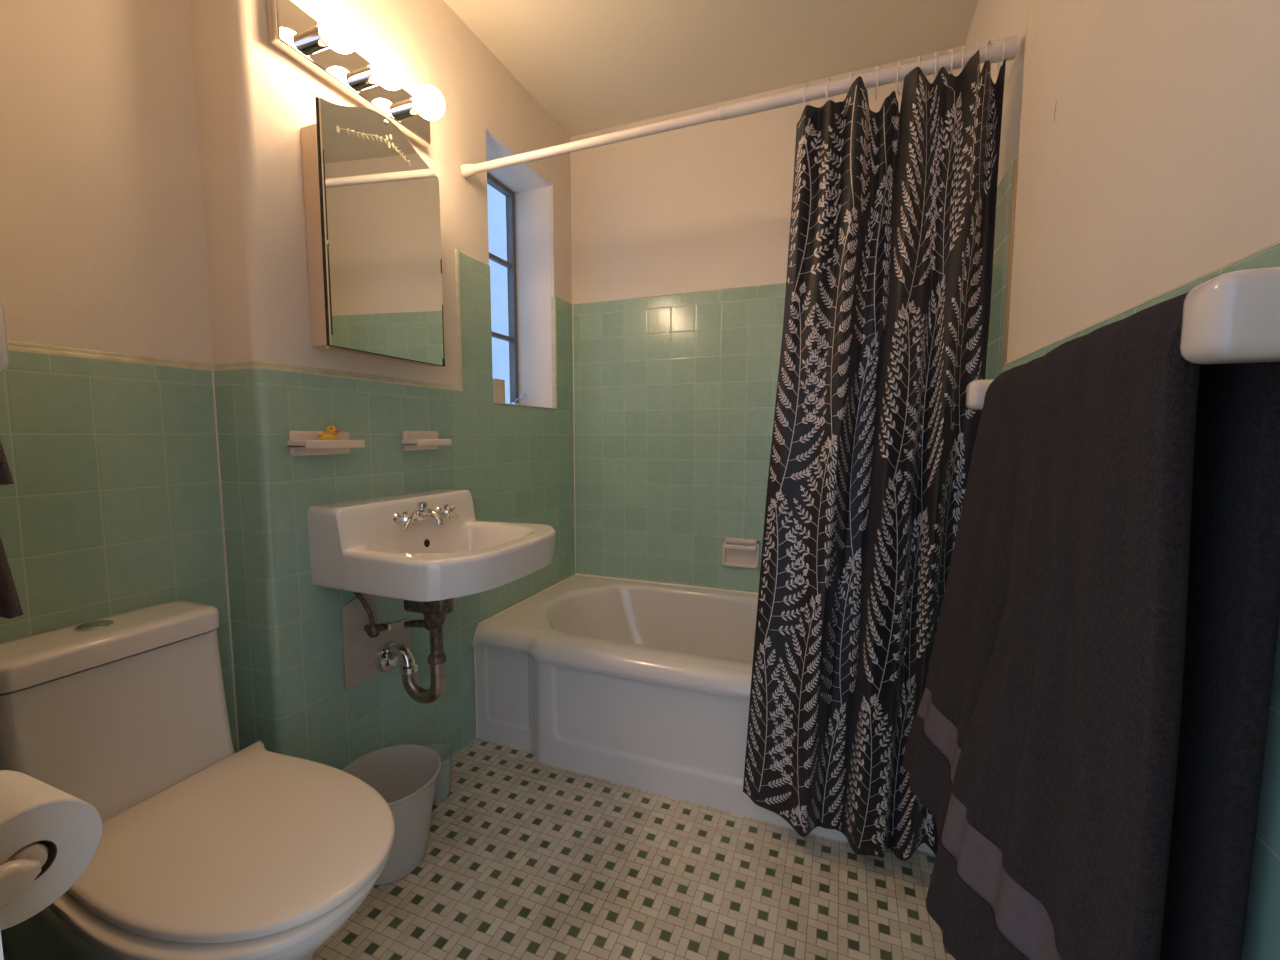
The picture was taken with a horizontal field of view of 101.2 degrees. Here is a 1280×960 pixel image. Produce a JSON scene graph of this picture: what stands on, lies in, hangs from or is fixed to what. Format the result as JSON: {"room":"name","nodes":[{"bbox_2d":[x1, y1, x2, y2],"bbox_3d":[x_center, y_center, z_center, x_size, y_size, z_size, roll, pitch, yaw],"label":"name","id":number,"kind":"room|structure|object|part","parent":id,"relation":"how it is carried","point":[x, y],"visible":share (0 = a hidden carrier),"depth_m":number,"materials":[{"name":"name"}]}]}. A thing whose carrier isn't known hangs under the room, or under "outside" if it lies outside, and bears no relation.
{"room":"bathroom","nodes":[
{"label":"bathroom","id":0,"kind":"room"},
{"bbox_2d":[0,440,13,484],"bbox_3d":[-0.644,-0.071,0.446,0.193,0.151,0.078,2,5,21],"label":"towel","id":1,"kind":"object","parent":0,"point":[6,478],"visible":1,"depth_m":0.45,"materials":[{"name":"brown fabric"}]},
{"bbox_2d":[0,0,574,959],"bbox_3d":[-0.806,-0.266,1.544,0.252,2.415,2.323,2,5,21],"label":"wall","id":2,"kind":"structure","parent":0,"point":[155,299],"depth_m":1.17,"materials":[{"name":"paint"}]},
{"bbox_2d":[287,431,364,455],"bbox_3d":[-0.748,-0.088,1.259,0.076,0.058,0.163,2,5,21],"label":"soap dish","id":3,"kind":"object","parent":2,"relation":"attached to","point":[300,443],"visible":1,"depth_m":1.24,"materials":[{"name":"beige ceramic"}]},
{"bbox_2d":[287,440,364,448],"bbox_3d":[-0.744,-0.086,1.253,0.065,0.020,0.154,2,5,21],"label":"tray","id":4,"kind":"object","parent":3,"relation":"on","point":[292,444],"depth_m":1.21,"materials":[{"name":"beige ceramic"}]},
{"bbox_2d":[318,425,339,439],"bbox_3d":[-0.746,-0.109,1.256,0.031,0.044,0.049,2,5,21],"label":"rubber duck","id":5,"kind":"object","parent":3,"relation":"on","point":[330,430],"visible":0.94,"depth_m":1.25},
{"bbox_2d":[266,0,444,146],"bbox_3d":[-0.657,-1.018,1.320,0.157,0.101,0.448,2,5,21],"label":"vanity light","id":6,"kind":"object","parent":2,"relation":"attached to","point":[325,47],"visible":1,"depth_m":1.27,"materials":[{"name":"silver metal"}]},
{"bbox_2d":[305,7,358,53],"bbox_3d":[-0.692,-1.005,1.182,0.121,0.080,0.080,2,5,21],"label":"bulb","id":7,"kind":"object","parent":6,"relation":"attached to","point":[335,29],"depth_m":1.17,"materials":[{"name":"white glass"}]},
{"bbox_2d":[357,49,405,89],"bbox_3d":[-0.642,-1.016,1.309,0.121,0.080,0.080,2,5,21],"label":"bulb","id":8,"kind":"object","parent":6,"relation":"attached to","point":[386,70],"depth_m":1.29,"materials":[{"name":"white glass"}]},
{"bbox_2d":[400,84,444,119],"bbox_3d":[-0.592,-1.027,1.436,0.121,0.080,0.080,2,5,21],"label":"bulb","id":9,"kind":"object","parent":6,"relation":"attached to","point":[427,102],"depth_m":1.42,"materials":[{"name":"white glass"}]},
{"bbox_2d":[353,592,391,637],"bbox_3d":[-0.726,0.327,1.379,0.075,0.174,0.115,4,6,37],"label":"supply valve","id":10,"kind":"object","parent":2,"relation":"attached to","point":[373,630],"visible":0.89,"depth_m":1.38,"materials":[{"name":"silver metal"}]},
{"bbox_3d":[-0.678,0.394,1.410,0.028,0.028,0.015,4,6,38],"label":"valve knob","id":11,"kind":"part","parent":10,"relation":"part of","materials":[{"name":"silver metal"}]},
{"bbox_2d":[301,97,444,366],"bbox_3d":[-0.673,-0.620,1.368,0.116,0.599,0.409,2,5,21],"label":"medicine cabinet","id":12,"kind":"object","parent":2,"relation":"attached to","point":[372,203],"visible":1,"depth_m":1.29,"materials":[{"name":"metal"}]},
{"bbox_2d":[342,593,410,690],"bbox_3d":[-0.725,0.416,1.457,0.004,0.249,0.218,2,5,21],"label":"cover plate","id":13,"kind":"object","parent":2,"relation":"attached to","point":[360,650],"visible":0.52,"depth_m":1.40,"materials":[{"name":"paint"}]},
{"bbox_2d":[401,431,451,450],"bbox_3d":[-0.631,-0.116,1.557,0.076,0.059,0.150,2,5,21],"label":"toothbrush holder","id":14,"kind":"object","parent":2,"relation":"attached to","point":[412,440],"visible":1,"depth_m":1.54,"materials":[{"name":"beige ceramic"}]},
{"bbox_2d":[401,439,451,446],"bbox_3d":[-0.628,-0.110,1.550,0.065,0.020,0.138,2,5,21],"label":"tray","id":15,"kind":"object","parent":14,"relation":"on","point":[404,442],"depth_m":1.51,"materials":[{"name":"beige ceramic"}]},
{"bbox_2d":[307,489,555,601],"bbox_3d":[-0.496,0.164,1.388,0.469,0.225,0.509,2,5,21],"label":"sink","id":16,"kind":"object","parent":2,"relation":"attached to","point":[428,545],"visible":1,"depth_m":1.25,"materials":[{"name":"white ceramic"}]},
{"bbox_3d":[-0.611,0.103,1.356,0.061,0.047,0.048,2,5,21],"label":"faucet handle","id":17,"kind":"part","parent":16,"relation":"part of","materials":[{"name":"silver metal"}]},
{"bbox_2d":[374,598,452,703],"bbox_3d":[-0.611,0.422,1.433,0.238,0.370,0.093,2,5,21],"label":"drain pipe","id":18,"kind":"object","parent":16,"relation":"attached to","point":[389,654],"visible":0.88,"depth_m":1.40,"materials":[{"name":"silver metal"}]},
{"bbox_3d":[-0.668,0.490,1.455,0.118,0.074,0.049,2,5,21],"label":"trap arm","id":19,"kind":"part","parent":18,"relation":"part of","materials":[{"name":"silver metal"}]},
{"bbox_3d":[-0.569,0.090,1.422,0.080,0.062,0.132,2,5,21],"label":"spout","id":20,"kind":"part","parent":16,"relation":"part of","materials":[{"name":"silver metal"}]},
{"bbox_3d":[-0.556,0.091,1.498,0.061,0.047,0.046,2,5,21],"label":"faucet handle","id":21,"kind":"part","parent":16,"relation":"part of","materials":[{"name":"silver metal"}]},
{"bbox_2d":[493,379,504,403],"bbox_3d":[-0.569,-0.348,2.092,0.040,0.104,0.055,2,5,21],"label":"box","id":22,"kind":"object","parent":2,"relation":"on","point":[498,384],"visible":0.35,"depth_m":2.07,"materials":[{"name":"beige cardboard"}]},
{"bbox_2d":[487,173,526,404],"bbox_3d":[-0.601,-0.776,2.135,0.134,0.953,0.450,2,5,21],"label":"window","id":23,"kind":"structure","parent":2,"relation":"in","point":[510,264],"depth_m":2.33,"materials":[{"name":"paint"}]},
{"bbox_3d":[-0.537,-0.353,2.317,0.044,0.054,0.131,-3,6,-28],"label":"crank handle","id":24,"kind":"part","parent":23,"relation":"part of","materials":[{"name":"silver metal"}]},
{"bbox_2d":[461,35,1018,177],"bbox_3d":[0.132,-0.991,1.451,1.521,0.044,0.044,2,5,21],"label":"shower rod","id":25,"kind":"object","parent":2,"relation":"attached to","point":[995,49],"visible":0.88,"depth_m":1.37,"materials":[{"name":"paint"}]},
{"bbox_2d":[803,82,808,107],"bbox_3d":[0.422,-0.969,1.333,0.008,0.077,0.049,2,5,26],"label":"curtain ring","id":26,"kind":"object","parent":25,"relation":"hanging from","point":[806,83],"visible":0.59,"depth_m":1.32,"materials":[{"name":"paint"}]},
{"bbox_2d":[826,77,832,100],"bbox_3d":[0.473,-0.967,1.313,0.008,0.077,0.049,3,6,30],"label":"curtain ring","id":27,"kind":"object","parent":25,"relation":"hanging from","point":[829,78],"visible":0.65,"depth_m":1.30,"materials":[{"name":"paint"}]},
{"bbox_2d":[875,66,878,99],"bbox_3d":[0.574,-0.964,1.274,0.008,0.077,0.049,1,5,12],"label":"curtain ring","id":28,"kind":"object","parent":25,"relation":"hanging from","point":[876,67],"visible":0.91,"depth_m":1.26,"materials":[{"name":"paint"}]},
{"bbox_2d":[897,61,901,94],"bbox_3d":[0.620,-0.962,1.256,0.008,0.077,0.049,3,6,31],"label":"curtain ring","id":29,"kind":"object","parent":25,"relation":"hanging from","point":[899,62],"visible":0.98,"depth_m":1.25,"materials":[{"name":"paint"}]},
{"bbox_2d":[933,52,937,81],"bbox_3d":[0.690,-0.960,1.228,0.008,0.077,0.049,2,5,19],"label":"curtain ring","id":30,"kind":"object","parent":25,"relation":"hanging from","point":[935,53],"visible":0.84,"depth_m":1.21,"materials":[{"name":"paint"}]},
{"bbox_2d":[947,49,952,73],"bbox_3d":[0.719,-0.959,1.217,0.008,0.077,0.049,1,5,14],"label":"curtain ring","id":31,"kind":"object","parent":25,"relation":"hanging from","point":[950,50],"visible":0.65,"depth_m":1.20,"materials":[{"name":"paint"}]},
{"bbox_2d":[962,46,965,69],"bbox_3d":[0.743,-0.958,1.208,0.008,0.077,0.049,3,6,28],"label":"curtain ring","id":32,"kind":"object","parent":25,"relation":"hanging from","point":[963,47],"visible":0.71,"depth_m":1.19,"materials":[{"name":"paint"}]},
{"bbox_2d":[985,40,990,70],"bbox_3d":[0.789,-0.957,1.190,0.008,0.077,0.049,4,6,37],"label":"curtain ring","id":33,"kind":"object","parent":25,"relation":"hanging from","point":[988,41],"visible":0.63,"depth_m":1.18,"materials":[{"name":"paint"}]},
{"bbox_2d":[997,37,1004,73],"bbox_3d":[0.812,-0.956,1.181,0.008,0.077,0.049,1,5,15],"label":"curtain ring","id":34,"kind":"object","parent":25,"relation":"hanging from","point":[1001,38],"visible":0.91,"depth_m":1.16,"materials":[{"name":"paint"}]},
{"bbox_2d":[743,50,1005,860],"bbox_3d":[0.538,-0.015,1.282,0.539,1.884,0.148,2,5,21],"label":"shower curtain","id":35,"kind":"object","parent":34,"relation":"hanging from","point":[885,334],"visible":0.93,"depth_m":1.27,"materials":[{"name":"black fabric"}]},
{"bbox_2d":[313,737,955,959],"bbox_3d":[-0.320,1.058,0.701,2.150,0.080,3.800,2,5,21],"label":"floor","id":36,"kind":"structure","parent":0,"point":[526,858],"depth_m":1.25,"materials":[{"name":"tile"}]},
{"bbox_2d":[0,600,394,959],"bbox_3d":[-0.733,0.634,0.905,0.699,0.730,0.370,2,5,21],"label":"toilet","id":37,"kind":"object","parent":36,"relation":"on","point":[207,850],"visible":0.91,"depth_m":0.86,"materials":[{"name":"white ceramic"}]},
{"bbox_3d":[-0.989,0.293,0.966,0.156,0.046,0.326,2,5,21],"label":"tank lid","id":38,"kind":"part","parent":37,"relation":"part of","materials":[{"name":"white ceramic"}]},
{"bbox_3d":[-0.964,0.476,0.972,0.202,0.314,0.320,2,5,21],"label":"tank","id":39,"kind":"part","parent":37,"relation":"part of","materials":[{"name":"white ceramic"}]},
{"bbox_3d":[-0.740,0.803,0.912,0.683,0.392,0.350,2,5,21],"label":"bowl","id":40,"kind":"part","parent":37,"relation":"part of","materials":[{"name":"white ceramic"}]},
{"bbox_3d":[-0.644,0.605,0.858,0.494,0.013,0.352,2,5,21],"label":"seat","id":41,"kind":"part","parent":37,"relation":"part of","materials":[{"name":"plastic"}]},
{"bbox_3d":[-0.644,0.584,0.869,0.511,0.018,0.364,2,5,21],"label":"lid","id":42,"kind":"part","parent":37,"relation":"part of","materials":[{"name":"plastic"}]},
{"bbox_2d":[342,744,440,884],"bbox_3d":[-0.633,0.849,1.328,0.249,0.230,0.249,2,5,21],"label":"waste bin","id":43,"kind":"object","parent":36,"relation":"on","point":[405,775],"visible":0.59,"depth_m":1.36,"materials":[{"name":"plastic"}]},
{"bbox_2d":[426,744,452,803],"bbox_3d":[-0.619,0.881,1.573,0.116,0.124,0.116,2,5,21],"label":"plastic tub","id":44,"kind":"object","parent":36,"relation":"on","point":[443,779],"visible":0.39,"depth_m":1.55,"materials":[{"name":"white plastic"}]},
{"bbox_2d":[472,573,933,853],"bbox_3d":[0.248,0.708,1.904,1.514,0.414,0.801,2,5,21],"label":"bathtub","id":45,"kind":"object","parent":36,"relation":"on","point":[641,684],"visible":0.55,"depth_m":1.68,"materials":[{"name":"ceramic"}]},
{"bbox_2d":[444,0,977,136],"bbox_3d":[-0.060,-1.484,1.152,2.150,0.080,2.370,2,5,21],"label":"ceiling","id":46,"kind":"structure","parent":0,"point":[591,65],"depth_m":1.81,"materials":[{"name":"paint"}]},
{"bbox_2d":[506,45,964,592],"bbox_3d":[0.357,-0.328,2.268,2.110,2.415,0.124,2,5,21],"label":"wall","id":47,"kind":"structure","parent":0,"point":[680,237],"depth_m":2.26,"materials":[{"name":"paint"}]},
{"bbox_2d":[722,537,758,568],"bbox_3d":[0.422,0.310,2.216,0.155,0.122,0.034,2,5,21],"label":"soap dish","id":48,"kind":"object","parent":47,"relation":"attached to","point":[736,552],"visible":1,"depth_m":2.22,"materials":[{"name":"beige ceramic"}]},
{"bbox_2d":[965,0,1279,959],"bbox_3d":[0.827,-0.211,0.898,0.234,2.415,2.343,2,5,21],"label":"wall","id":49,"kind":"structure","parent":0,"point":[1139,167],"depth_m":0.67,"materials":[{"name":"paint"}]},
{"bbox_2d":[966,267,1279,409],"bbox_3d":[0.566,-0.139,0.686,0.103,0.080,0.807,2,5,21],"label":"towel bar","id":50,"kind":"object","parent":49,"relation":"attached to","point":[1234,316],"visible":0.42,"depth_m":0.34,"materials":[{"name":"beige ceramic"}]},
{"bbox_2d":[902,356,1042,841],"bbox_3d":[0.582,0.224,0.912,0.172,0.838,0.301,2,5,21],"label":"bath towel","id":51,"kind":"object","parent":50,"relation":"hanging from","point":[976,592],"visible":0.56,"depth_m":0.93,"materials":[{"name":"black fabric"}]},
{"bbox_3d":[0.699,-0.168,1.026,0.103,0.080,0.074,2,5,21],"label":"bar post","id":52,"kind":"part","parent":50,"relation":"part of","materials":[{"name":"beige ceramic"}]},
{"bbox_2d":[926,292,1279,959],"bbox_3d":[0.463,0.262,0.600,0.165,0.860,0.368,2,5,21],"label":"bath towel","id":53,"kind":"object","parent":50,"relation":"hanging from","point":[1106,788],"visible":0.98,"depth_m":0.46,"materials":[{"name":"black fabric"}]},
{"bbox_3d":[0.433,-0.110,0.346,0.103,0.080,0.074,2,5,21],"label":"bar post","id":54,"kind":"part","parent":50,"relation":"part of","materials":[{"name":"beige ceramic"}]},
{"bbox_3d":[-0.395,-0.151,0.198,2.000,2.415,0.145,2,5,21],"label":"wall","id":55,"kind":"structure","parent":0,"visible":0},
{"bbox_2d":[0,930,3,959],"bbox_3d":[-0.102,0.007,0.080,0.891,2.120,0.204,2,5,21],"label":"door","id":56,"kind":"structure","parent":55,"relation":"in","point":[1,948],"depth_m":0.33,"materials":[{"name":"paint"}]},
{"bbox_2d":[0,302,8,372],"bbox_3d":[-0.729,-0.116,0.455,0.485,0.062,0.088,2,5,21],"label":"towel bar","id":57,"kind":"object","parent":55,"relation":"attached to","point":[4,357],"visible":1,"depth_m":0.41,"materials":[{"name":"beige ceramic"}]},
{"bbox_2d":[0,537,22,618],"bbox_3d":[-0.719,-0.009,0.486,0.311,0.262,0.078,2,5,21],"label":"hand towel","id":58,"kind":"object","parent":57,"relation":"hanging from","point":[10,606],"visible":1,"depth_m":0.47,"materials":[{"name":"brown fabric"}]},
{"bbox_2d":[0,842,47,910],"bbox_3d":[-0.605,0.343,0.449,0.205,0.090,0.096,2,5,21],"label":"toilet paper holder","id":59,"kind":"object","parent":55,"relation":"attached to","point":[18,873],"visible":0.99,"depth_m":0.44,"materials":[{"name":"beige ceramic"}]},
{"bbox_3d":[-0.535,0.352,0.417,0.018,0.064,0.082,2,5,21],"label":"holder arm","id":60,"kind":"part","parent":59,"relation":"part of","materials":[{"name":"beige ceramic"}]},
{"bbox_2d":[0,770,102,929],"bbox_3d":[-0.588,0.334,0.480,0.116,0.099,0.099,2,5,21],"label":"toilet roll","id":61,"kind":"object","parent":59,"relation":"on","point":[32,810],"visible":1,"depth_m":0.47,"materials":[{"name":"paper"}]}
]}

